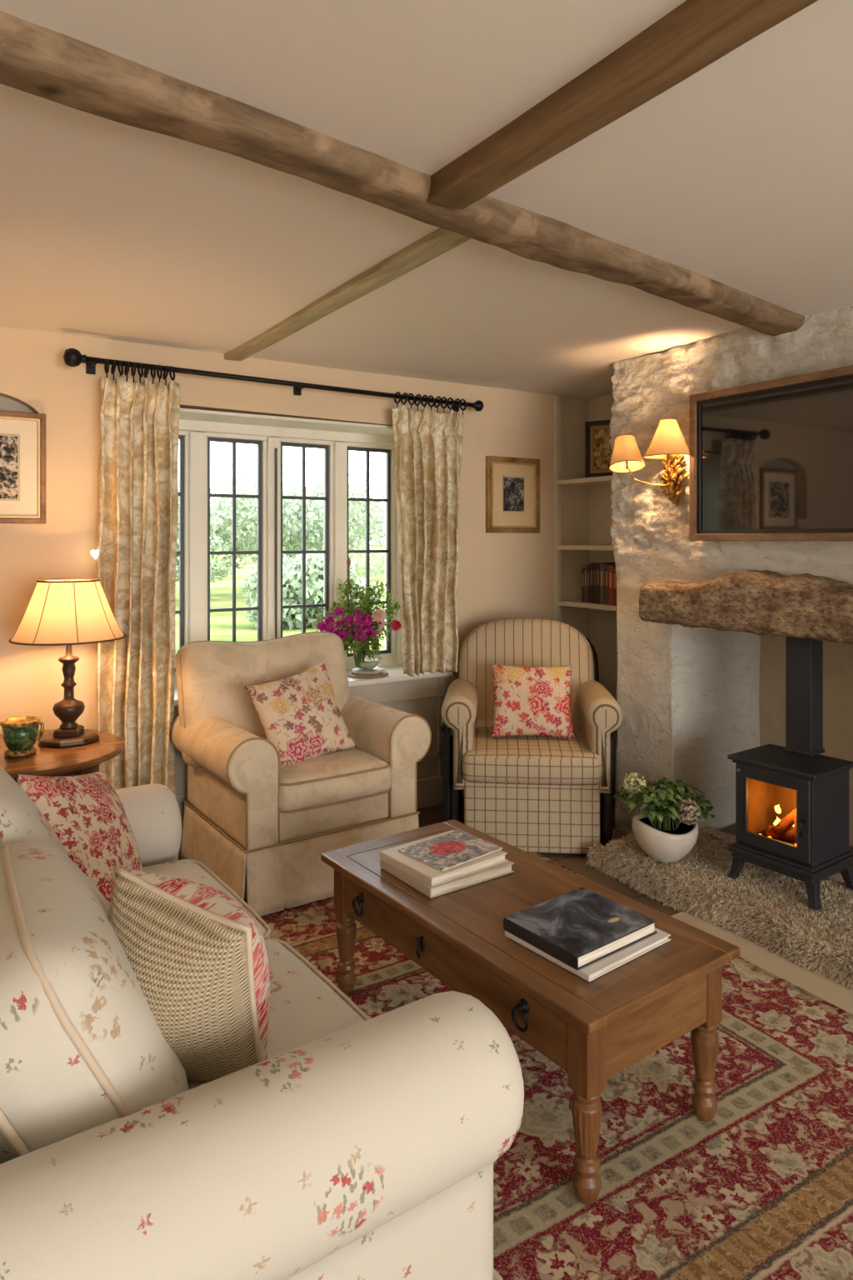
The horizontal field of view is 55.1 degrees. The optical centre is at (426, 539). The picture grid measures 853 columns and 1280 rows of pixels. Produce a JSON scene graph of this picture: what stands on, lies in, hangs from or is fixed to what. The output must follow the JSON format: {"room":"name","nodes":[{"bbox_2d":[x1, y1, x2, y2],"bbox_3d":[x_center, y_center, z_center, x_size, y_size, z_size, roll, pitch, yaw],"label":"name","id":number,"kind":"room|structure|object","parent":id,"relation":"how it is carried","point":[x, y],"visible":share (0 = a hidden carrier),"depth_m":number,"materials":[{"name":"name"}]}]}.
{"room":"cottage living room","nodes":[
{"label":"cottage living room","id":0,"kind":"room"},
{"bbox_2d":[0,326,553,734],"bbox_3d":[-1.083,0.275,3.840,4.900,2.250,0.360,0,0,-33],"label":"wall","id":1,"kind":"structure","parent":0,"point":[502,575],"depth_m":3.63,"materials":[{"name":"beige paint"}]},
{"bbox_2d":[0,395,34,413],"bbox_3d":[-1.872,-0.250,3.283,0.690,0.820,0.130,0,0,-33],"label":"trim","id":2,"kind":"structure","parent":1,"relation":"attached to","point":[6,404],"depth_m":3.32,"materials":[{"name":"paint"}]},
{"bbox_2d":[0,410,45,524],"bbox_3d":[-1.724,-0.285,3.200,0.425,0.445,0.022,0,0,-33],"label":"framed picture","id":3,"kind":"object","parent":1,"relation":"attached to","point":[22,435],"visible":1,"depth_m":3.27,"materials":[{"name":"gold wood"}]},
{"bbox_2d":[0,435,17,499],"bbox_3d":[-1.724,-0.285,3.200,0.220,0.250,0.003,0,0,-33],"label":"print","id":4,"kind":"object","parent":3,"relation":"attached to","point":[8,443],"depth_m":3.24},
{"bbox_2d":[90,457,104,593],"bbox_3d":[-1.354,-0.015,3.358,0.051,0.651,0.123,0,0,-33],"label":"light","id":5,"kind":"object","parent":1,"relation":"attached to","point":[94,553],"visible":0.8,"depth_m":3.36,"materials":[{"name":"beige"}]},
{"bbox_2d":[63,348,484,414],"bbox_3d":[-0.595,-0.712,3.853,2.079,0.111,0.142,0,0,-33],"label":"curtain rod","id":6,"kind":"object","parent":1,"relation":"attached to","point":[72,357],"visible":0.98,"depth_m":3.62,"materials":[{"name":"black metal"}]},
{"bbox_2d":[96,375,179,797],"bbox_3d":[-1.207,0.358,3.432,0.350,2.065,0.134,0,0,-33],"label":"curtain","id":7,"kind":"object","parent":6,"relation":"hanging from","point":[138,507],"visible":0.77,"depth_m":3.44,"materials":[{"name":"fabric"}]},
{"bbox_2d":[391,405,464,676],"bbox_3d":[0.018,0.009,4.194,0.449,1.359,0.154,0,0,-33],"label":"curtain","id":8,"kind":"object","parent":6,"relation":"hanging from","point":[428,443],"visible":1,"depth_m":4.19,"materials":[{"name":"fabric"}]},
{"bbox_2d":[121,665,454,711],"bbox_3d":[-0.680,0.714,4.046,1.720,0.028,0.385,0,0,-33],"label":"windowsill","id":9,"kind":"structure","parent":1,"relation":"attached to","point":[396,672],"depth_m":4.17,"materials":[{"name":"paint"}]},
{"bbox_2d":[346,667,389,678],"bbox_3d":[-0.305,0.685,4.210,0.220,0.030,0.220,0,0,-33],"label":"plate","id":10,"kind":"object","parent":9,"relation":"on","point":[375,672],"visible":0.91,"depth_m":4.14,"materials":[{"name":"white ceramic"}]},
{"bbox_2d":[359,652,379,669],"bbox_3d":[-0.305,0.604,4.210,0.136,0.131,0.136,0,0,-33],"label":"glass vase","id":11,"kind":"object","parent":10,"relation":"on","point":[367,663],"visible":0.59,"depth_m":4.17,"materials":[{"name":"white"}]},
{"bbox_2d":[312,555,401,667],"bbox_3d":[-0.350,0.369,4.186,0.466,0.569,0.397,0,0,-33],"label":"flower bouquet","id":12,"kind":"object","parent":11,"relation":"in","point":[365,625],"visible":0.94,"depth_m":4.12,"materials":[{"name":"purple plant"}]},
{"bbox_2d":[175,419,402,685],"bbox_3d":[-0.798,0.060,4.175,1.540,1.320,0.141,0,0,-33],"label":"window","id":13,"kind":"structure","parent":1,"relation":"in","point":[195,437],"depth_m":4.15,"materials":[{"name":"paint"}]},
{"bbox_2d":[179,408,403,664],"bbox_3d":[-0.706,0.059,4.039,1.550,1.282,0.288,0,0,-33],"label":"trim","id":14,"kind":"structure","parent":1,"relation":"attached to","point":[185,413],"depth_m":3.99,"materials":[{"name":"white wood"}]},
{"bbox_2d":[174,676,446,859],"bbox_3d":[-0.593,1.065,3.909,1.640,0.670,0.050,0,0,-33],"label":"wall","id":15,"kind":"structure","parent":1,"relation":"attached to","point":[425,698],"depth_m":4.25,"materials":[{"name":"beige paint"}]},
{"bbox_2d":[486,455,539,533],"bbox_3d":[0.492,-0.248,4.612,0.375,0.425,0.022,0,0,-33],"label":"framed picture","id":16,"kind":"object","parent":1,"relation":"attached to","point":[512,483],"visible":1,"depth_m":4.61,"materials":[{"name":"beige paper"}]},
{"bbox_2d":[503,476,524,511],"bbox_3d":[0.492,-0.253,4.612,0.145,0.190,0.003,0,0,-33],"label":"print","id":17,"kind":"object","parent":16,"relation":"attached to","point":[513,487],"depth_m":4.61},
{"bbox_2d":[553,395,561,621],"bbox_3d":[0.765,0.280,4.782,0.040,2.240,0.034,0,0,-33],"label":"trim","id":18,"kind":"structure","parent":1,"relation":"attached to","point":[557,399],"depth_m":4.77,"materials":[{"name":"paint"}]},
{"bbox_2d":[0,0,852,399],"bbox_3d":[0.879,-0.905,0.761,4.905,0.137,7.763,0,0,-33],"label":"ceiling","id":19,"kind":"structure","parent":0,"point":[738,176],"depth_m":1.99,"materials":[{"name":"paint"}]},
{"bbox_2d":[224,228,470,361],"bbox_3d":[-0.368,-0.849,2.931,0.088,0.062,1.940,0,0,-33],"label":"ceiling beam","id":20,"kind":"structure","parent":19,"relation":"attached to","point":[438,242],"depth_m":2.67,"materials":[{"name":"brown wood"}]},
{"bbox_2d":[0,5,806,336],"bbox_3d":[-0.192,-0.831,1.818,4.269,0.099,0.171,0,0,-40],"label":"ceiling beam","id":21,"kind":"structure","parent":19,"relation":"attached to","point":[36,54],"depth_m":1.73,"materials":[{"name":"brown wood"}]},
{"bbox_2d":[429,0,819,211],"bbox_3d":[1.444,-0.831,-0.266,0.106,0.098,5.200,0,0,-33],"label":"ceiling beam","id":22,"kind":"structure","parent":19,"relation":"attached to","point":[694,35],"depth_m":1.44,"materials":[{"name":"brown wood"}]},
{"bbox_2d":[178,779,683,915],"bbox_3d":[0.876,1.450,0.765,4.900,0.100,7.750,0,0,-33],"label":"floor","id":23,"kind":"structure","parent":0,"point":[428,816],"depth_m":3.53,"materials":[{"name":"wood"}]},
{"bbox_2d":[0,729,124,782],"bbox_3d":[-1.429,1.077,2.931,0.644,0.646,0.644,0,0,-33],"label":"side table","id":24,"kind":"object","parent":23,"relation":"on","point":[85,759],"visible":0.46,"depth_m":2.82,"materials":[{"name":"brown wood"}]},
{"bbox_2d":[0,715,44,757],"bbox_3d":[-1.420,0.694,2.866,0.133,0.121,0.126,0,0,-33],"label":"pot","id":25,"kind":"object","parent":24,"relation":"on","point":[20,733],"visible":1,"depth_m":2.83,"materials":[{"name":"green ceramic"}]},
{"bbox_2d":[9,578,125,748],"bbox_3d":[-1.336,0.452,3.050,0.401,0.603,0.401,0,0,-33],"label":"table lamp","id":26,"kind":"object","parent":24,"relation":"on","point":[59,612],"visible":1,"depth_m":2.95,"materials":[{"name":"beige fabric"}]},
{"bbox_2d":[441,618,623,854],"bbox_3d":[0.495,0.903,3.982,0.810,0.994,0.837,0,0,4],"label":"armchair","id":27,"kind":"object","parent":23,"relation":"on","point":[530,793],"visible":0.9,"depth_m":3.64,"materials":[{"name":"fabric"}]},
{"bbox_2d":[462,726,602,785],"bbox_3d":[0.487,1.015,3.884,0.620,0.175,0.640,0,0,5],"label":"seat cushion","id":28,"kind":"object","parent":27,"relation":"on","point":[522,760],"depth_m":3.60,"materials":[{"name":"beige fabric"}]},
{"bbox_2d":[491,664,574,739],"bbox_3d":[0.497,0.760,3.845,0.385,0.324,0.176,0,0,4],"label":"cushion","id":29,"kind":"object","parent":27,"relation":"on","point":[534,701],"visible":1,"depth_m":3.79,"materials":[{"name":"fabric"}]},
{"bbox_2d":[245,852,852,1279],"bbox_3d":[0.172,1.392,2.214,2.000,0.016,2.370,0,0,-32],"label":"rug","id":30,"kind":"object","parent":23,"relation":"on","point":[762,1189],"visible":0.23,"depth_m":1.86,"materials":[{"name":"red carpet"}]},
{"bbox_2d":[0,766,524,1279],"bbox_3d":[-0.724,0.954,1.755,1.024,0.863,1.730,0,0,-35],"label":"sofa","id":31,"kind":"object","parent":30,"relation":"on","point":[359,1148],"visible":0.8,"depth_m":1.19,"materials":[{"name":"fabric"}]},
{"bbox_2d":[0,766,69,857],"bbox_3d":[-1.020,0.780,1.920,0.300,0.530,0.620,-32,18,-31],"label":"cushion","id":32,"kind":"object","parent":31,"relation":"on","point":[21,821],"depth_m":1.76,"materials":[{"name":"fabric"}]},
{"bbox_2d":[15,770,143,903],"bbox_3d":[-0.882,0.815,2.129,0.234,0.502,0.558,0,0,1],"label":"cushion","id":33,"kind":"object","parent":31,"relation":"on","point":[86,813],"visible":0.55,"depth_m":2.04,"materials":[{"name":"fabric"}]},
{"bbox_2d":[0,841,189,1164],"bbox_3d":[-0.659,0.825,1.440,0.320,0.480,0.640,-31,15,-27],"label":"cushion","id":34,"kind":"object","parent":31,"relation":"on","point":[82,1047],"depth_m":1.20,"materials":[{"name":"fabric"}]},
{"bbox_2d":[108,865,269,1082],"bbox_3d":[-0.421,0.780,1.449,0.281,0.394,0.290,0,0,1],"label":"cushion","id":35,"kind":"object","parent":31,"relation":"on","point":[198,958],"visible":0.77,"depth_m":1.35,"materials":[{"name":"beige fabric"}]},
{"bbox_2d":[142,859,270,939],"bbox_3d":[-0.818,1.032,2.049,0.710,0.210,0.595,0,0,-35],"label":"seat cushion","id":36,"kind":"object","parent":31,"relation":"on","point":[189,869],"depth_m":2.30,"materials":[{"name":"fabric"}]},
{"bbox_2d":[187,940,364,1089],"bbox_3d":[-0.473,1.032,1.558,0.710,0.210,0.595,0,0,-35],"label":"seat cushion","id":37,"kind":"object","parent":31,"relation":"on","point":[303,1009],"depth_m":1.65,"materials":[{"name":"fabric"}]},
{"bbox_2d":[170,631,431,918],"bbox_3d":[-0.536,0.908,3.455,0.902,0.956,0.767,0,0,-34],"label":"armchair","id":38,"kind":"object","parent":30,"relation":"on","point":[263,827],"visible":0.87,"depth_m":3.25,"materials":[{"name":"beige fabric"}]},
{"bbox_2d":[175,632,349,767],"bbox_3d":[-0.707,0.696,3.627,0.770,0.529,0.240,0,-13,-34],"label":"cushion","id":39,"kind":"object","parent":38,"relation":"on","point":[212,677],"depth_m":3.46,"materials":[{"name":"beige fabric"}]},
{"bbox_2d":[245,660,356,765],"bbox_3d":[-0.511,0.735,3.361,0.441,0.418,0.205,0,0,-43],"label":"cushion","id":40,"kind":"object","parent":38,"relation":"on","point":[300,714],"visible":0.97,"depth_m":3.29,"materials":[{"name":"fabric"}]},
{"bbox_2d":[279,747,391,810],"bbox_3d":[-0.505,0.966,3.413,0.500,0.169,0.660,0,0,-34],"label":"seat cushion","id":41,"kind":"object","parent":38,"relation":"on","point":[355,777],"depth_m":3.18,"materials":[{"name":"beige fabric"}]},
{"bbox_2d":[320,819,740,1204],"bbox_3d":[0.210,1.177,2.233,0.524,0.416,1.106,0,0,-36],"label":"coffee table","id":42,"kind":"object","parent":30,"relation":"on","point":[597,1029],"visible":0.88,"depth_m":1.93,"materials":[{"name":"brown wood"}]},
{"bbox_2d":[380,858,514,898],"bbox_3d":[0.059,0.955,2.391,0.301,0.027,0.255,0,0,-36],"label":"book","id":43,"kind":"object","parent":42,"relation":"on","point":[504,868],"visible":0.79,"depth_m":2.29,"materials":[{"name":"white paper"}]},
{"bbox_2d":[380,830,507,886],"bbox_3d":[0.049,0.929,2.393,0.286,0.024,0.245,0,0,-39],"label":"book","id":44,"kind":"object","parent":43,"relation":"on","point":[431,876],"visible":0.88,"depth_m":2.31,"materials":[{"name":"beige paper"}]},
{"bbox_2d":[398,830,502,870],"bbox_3d":[0.071,0.914,2.405,0.242,0.005,0.192,0,0,-41],"label":"cover","id":45,"kind":"object","parent":44,"relation":"on","point":[455,848],"visible":1,"depth_m":2.40,"materials":[{"name":"paper"}]},
{"bbox_2d":[505,927,670,981],"bbox_3d":[0.391,0.962,1.982,0.301,0.014,0.265,0,0,-39],"label":"book","id":46,"kind":"object","parent":42,"relation":"on","point":[592,972],"visible":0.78,"depth_m":1.88,"materials":[{"name":"white paper"}]},
{"bbox_2d":[503,887,657,969],"bbox_3d":[0.373,0.939,1.987,0.286,0.031,0.240,0,0,-38],"label":"book","id":47,"kind":"object","parent":46,"relation":"on","point":[580,927],"visible":1,"depth_m":1.95,"materials":[{"name":"black paper"}]},
{"bbox_2d":[670,910,852,1014],"bbox_3d":[1.439,1.397,2.283,0.200,0.006,1.820,0,0,-33],"label":"trim","id":48,"kind":"structure","parent":23,"relation":"on","point":[842,997],"depth_m":2.67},
{"bbox_2d":[609,307,852,834],"bbox_3d":[1.838,0.275,3.025,0.710,2.260,2.561,0,0,-33],"label":"wall","id":49,"kind":"structure","parent":0,"point":[689,699],"depth_m":3.71,"materials":[{"name":"stone"}]},
{"bbox_2d":[557,475,613,486],"bbox_3d":[1.075,-0.330,4.518,0.268,0.026,0.786,0,0,-33],"label":"shelf","id":50,"kind":"object","parent":49,"relation":"attached to","point":[605,480],"visible":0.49,"depth_m":4.61,"materials":[{"name":"paint"}]},
{"bbox_2d":[585,419,612,477],"bbox_3d":[1.090,-0.504,4.496,0.460,0.320,0.023,0,0,35],"label":"framed picture","id":51,"kind":"object","parent":50,"relation":"on","point":[598,437],"visible":0.4,"depth_m":4.59,"materials":[{"name":"black"}]},
{"bbox_2d":[594,429,612,469],"bbox_3d":[1.090,-0.504,4.496,0.360,0.220,0.003,0,0,36],"label":"print","id":52,"kind":"object","parent":51,"relation":"attached to","point":[602,437],"depth_m":4.57},
{"bbox_2d":[553,394,618,780],"bbox_3d":[1.087,0.275,4.528,0.299,2.250,0.810,0,0,-33],"label":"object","id":53,"kind":"structure","parent":49,"relation":"attached to","point":[587,515],"depth_m":4.84,"materials":[{"name":"paint"}]},
{"bbox_2d":[557,545,614,550],"bbox_3d":[1.075,0.048,4.518,0.268,0.026,0.786,0,0,-33],"label":"shelf","id":54,"kind":"object","parent":49,"relation":"attached to","point":[608,547],"visible":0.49,"depth_m":4.57,"materials":[{"name":"paint"}]},
{"bbox_2d":[557,599,616,611],"bbox_3d":[1.075,0.373,4.518,0.268,0.026,0.786,0,0,-33],"label":"shelf","id":55,"kind":"object","parent":49,"relation":"attached to","point":[577,603],"visible":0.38,"depth_m":4.57,"materials":[{"name":"paint"}]},
{"bbox_2d":[581,567,584,602],"bbox_3d":[0.953,0.260,4.683,0.151,0.200,0.023,0,0,-33],"label":"book","id":56,"kind":"object","parent":55,"relation":"on","point":[582,568],"visible":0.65,"depth_m":4.64,"materials":[{"name":"brown paper"}]},
{"bbox_2d":[585,564,589,602],"bbox_3d":[0.964,0.252,4.665,0.151,0.215,0.019,0,0,-33],"label":"book","id":57,"kind":"object","parent":55,"relation":"on","point":[586,566],"visible":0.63,"depth_m":4.62,"materials":[{"name":"brown paper"}]},
{"bbox_2d":[587,565,589,603],"bbox_3d":[0.976,0.255,4.647,0.151,0.210,0.021,0,0,-33],"label":"book","id":58,"kind":"object","parent":55,"relation":"on","point":[588,567],"visible":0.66,"depth_m":4.61,"materials":[{"name":"paper"}]},
{"bbox_2d":[590,563,595,603],"bbox_3d":[0.990,0.247,4.625,0.151,0.225,0.029,0,0,-33],"label":"book","id":59,"kind":"object","parent":55,"relation":"on","point":[592,565],"visible":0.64,"depth_m":4.58,"materials":[{"name":"brown paper"}]},
{"bbox_2d":[594,564,595,603],"bbox_3d":[1.002,0.249,4.605,0.151,0.220,0.017,0,0,-33],"label":"book","id":60,"kind":"object","parent":55,"relation":"on","point":[594,564],"visible":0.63,"depth_m":4.56,"materials":[{"name":"brown paper"}]},
{"bbox_2d":[600,563,604,604],"bbox_3d":[1.033,0.247,4.558,0.151,0.224,0.025,0,0,-33],"label":"book","id":61,"kind":"object","parent":55,"relation":"on","point":[602,564],"visible":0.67,"depth_m":4.51,"materials":[{"name":"brown paper"}]},
{"bbox_2d":[595,562,615,604],"bbox_3d":[1.016,0.245,4.583,0.151,0.228,0.033,0,0,-33],"label":"book","id":62,"kind":"object","parent":55,"relation":"on","point":[597,564],"visible":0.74,"depth_m":4.54,"materials":[{"name":"brown paper"}]},
{"bbox_2d":[604,563,615,604],"bbox_3d":[1.043,0.246,4.541,0.151,0.226,0.013,0,0,-33],"label":"book","id":63,"kind":"object","parent":55,"relation":"on","point":[604,563],"visible":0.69,"depth_m":4.50,"materials":[{"name":"brown paper"}]},
{"bbox_2d":[605,564,616,604],"bbox_3d":[1.054,0.248,4.525,0.151,0.222,0.023,0,0,-33],"label":"book","id":64,"kind":"object","parent":55,"relation":"on","point":[607,565],"visible":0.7,"depth_m":4.48,"materials":[{"name":"brown paper"}]},
{"bbox_2d":[609,565,616,604],"bbox_3d":[1.069,0.252,4.500,0.151,0.215,0.033,0,0,-33],"label":"book","id":65,"kind":"object","parent":55,"relation":"on","point":[611,567],"visible":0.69,"depth_m":4.46,"materials":[{"name":"red paper"}]},
{"bbox_2d":[613,566,617,605],"bbox_3d":[1.086,0.255,4.473,0.151,0.210,0.029,0,0,-33],"label":"book","id":66,"kind":"object","parent":55,"relation":"on","point":[615,572],"visible":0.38,"depth_m":4.43,"materials":[{"name":"red paper"}]},
{"bbox_2d":[609,418,691,504],"bbox_3d":[0.983,-0.331,3.561,0.362,0.368,0.217,0,0,41],"label":"wall sconce","id":67,"kind":"object","parent":49,"relation":"attached to","point":[668,443],"visible":1,"depth_m":3.54,"materials":[{"name":"brown fabric"}]},
{"bbox_2d":[638,569,852,645],"bbox_3d":[1.508,0.247,2.917,0.277,0.258,1.793,0,0,-33],"label":"mantel beam","id":68,"kind":"structure","parent":49,"relation":"attached to","point":[760,602],"depth_m":3.09,"materials":[{"name":"wood"}]},
{"bbox_2d":[690,365,852,541],"bbox_3d":[1.453,-0.300,2.971,0.073,0.615,1.170,0,0,-33],"label":"television","id":69,"kind":"object","parent":49,"relation":"attached to","point":[772,460],"visible":1,"depth_m":3.13,"materials":[{"name":"black glass"}]},
{"bbox_2d":[719,825,852,931],"bbox_3d":[1.645,1.370,2.992,0.990,0.060,1.640,0,0,-33],"label":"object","id":70,"kind":"structure","parent":49,"relation":"attached to","point":[731,830],"depth_m":3.74,"materials":[{"name":"stone"}]},
{"bbox_2d":[586,825,852,990],"bbox_3d":[1.356,1.353,3.019,0.668,0.128,1.635,0,0,-33],"label":"hearth","id":71,"kind":"object","parent":70,"relation":"on","point":[821,941],"visible":0.69,"depth_m":3.01,"materials":[{"name":"carpet"}]},
{"bbox_2d":[631,813,699,862],"bbox_3d":[0.978,1.222,3.350,0.264,0.164,0.264,0,0,-33],"label":"bowl","id":72,"kind":"object","parent":71,"relation":"on","point":[672,846],"visible":0.88,"depth_m":3.26,"materials":[{"name":"beige ceramic"}]},
{"bbox_2d":[613,771,714,830],"bbox_3d":[0.980,1.071,3.354,0.414,0.217,0.325,0,0,-6],"label":"houseplant","id":73,"kind":"object","parent":72,"relation":"on","point":[661,800],"visible":1,"depth_m":3.30,"materials":[{"name":"green plant"}]},
{"bbox_2d":[727,743,852,909],"bbox_3d":[1.378,1.065,3.089,0.321,0.471,0.357,0,0,-37],"label":"wood stove","id":74,"kind":"object","parent":71,"relation":"on","point":[792,808],"visible":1,"depth_m":3.02,"materials":[{"name":"black metal"}]},
{"bbox_2d":[784,636,825,756],"bbox_3d":[1.474,0.279,3.186,0.102,1.100,0.116,0,0,-36],"label":"pipe","id":75,"kind":"object","parent":74,"relation":"on","point":[804,656],"visible":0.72,"depth_m":3.15,"materials":[{"name":"black metal"}]},
{"bbox_2d":[759,635,852,846],"bbox_3d":[2.940,0.275,1.992,0.100,2.250,7.600,0,0,-33],"label":"wall","id":76,"kind":"structure","parent":0,"point":[837,658],"depth_m":3.68,"materials":[{"name":"beige paint"}]},
{"label":"outside","id":77,"kind":"structure","parent":0,"visible":0},
{"bbox_2d":[175,543,384,652],"bbox_3d":[-15.125,1.002,23.741,80.000,1.812,48.000,0,0,-33],"label":"lawn","id":78,"kind":"structure","parent":77,"point":[221,591],"depth_m":18.51,"materials":[{"name":"green plant"}]},
{"bbox_2d":[175,645,179,667],"bbox_3d":[-1.572,1.264,5.693,1.344,1.180,0.939,0,0,-33],"label":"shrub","id":79,"kind":"object","parent":78,"relation":"on","point":[177,650],"visible":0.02,"depth_m":5.57,"materials":[{"name":"green plant"}]},
{"bbox_2d":[175,479,248,585],"bbox_3d":[-6.412,-0.078,18.233,5.213,3.160,3.741,0,0,-25],"label":"tree","id":80,"kind":"object","parent":78,"relation":"on","point":[218,571],"visible":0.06,"depth_m":19.05,"materials":[{"name":"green plant"}]},
{"bbox_2d":[210,474,384,587],"bbox_3d":[-3.437,-0.124,21.627,5.939,3.182,4.126,0,0,-33],"label":"tree","id":81,"kind":"object","parent":78,"relation":"on","point":[292,508],"visible":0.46,"depth_m":20.52,"materials":[{"name":"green plant"}]},
{"bbox_2d":[237,553,382,629],"bbox_3d":[-2.148,0.968,14.792,2.514,1.605,1.804,0,0,-33],"label":"bush","id":82,"kind":"object","parent":78,"relation":"on","point":[292,568],"visible":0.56,"depth_m":14.26,"materials":[{"name":"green plant"}]},
{"bbox_2d":[282,502,384,556],"bbox_3d":[-3.492,-0.052,28.492,6.152,2.618,3.039,0,0,-44],"label":"tree","id":83,"kind":"object","parent":78,"relation":"on","point":[381,520],"visible":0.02,"depth_m":29.06,"materials":[{"name":"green plant"}]},
{"bbox_2d":[292,447,384,549],"bbox_3d":[-0.697,-0.067,10.469,1.834,3.542,1.728,0,0,15],"label":"bare tree","id":84,"kind":"object","parent":78,"relation":"on","point":[382,492],"visible":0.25,"depth_m":10.47,"materials":[{"name":"grey plant"}]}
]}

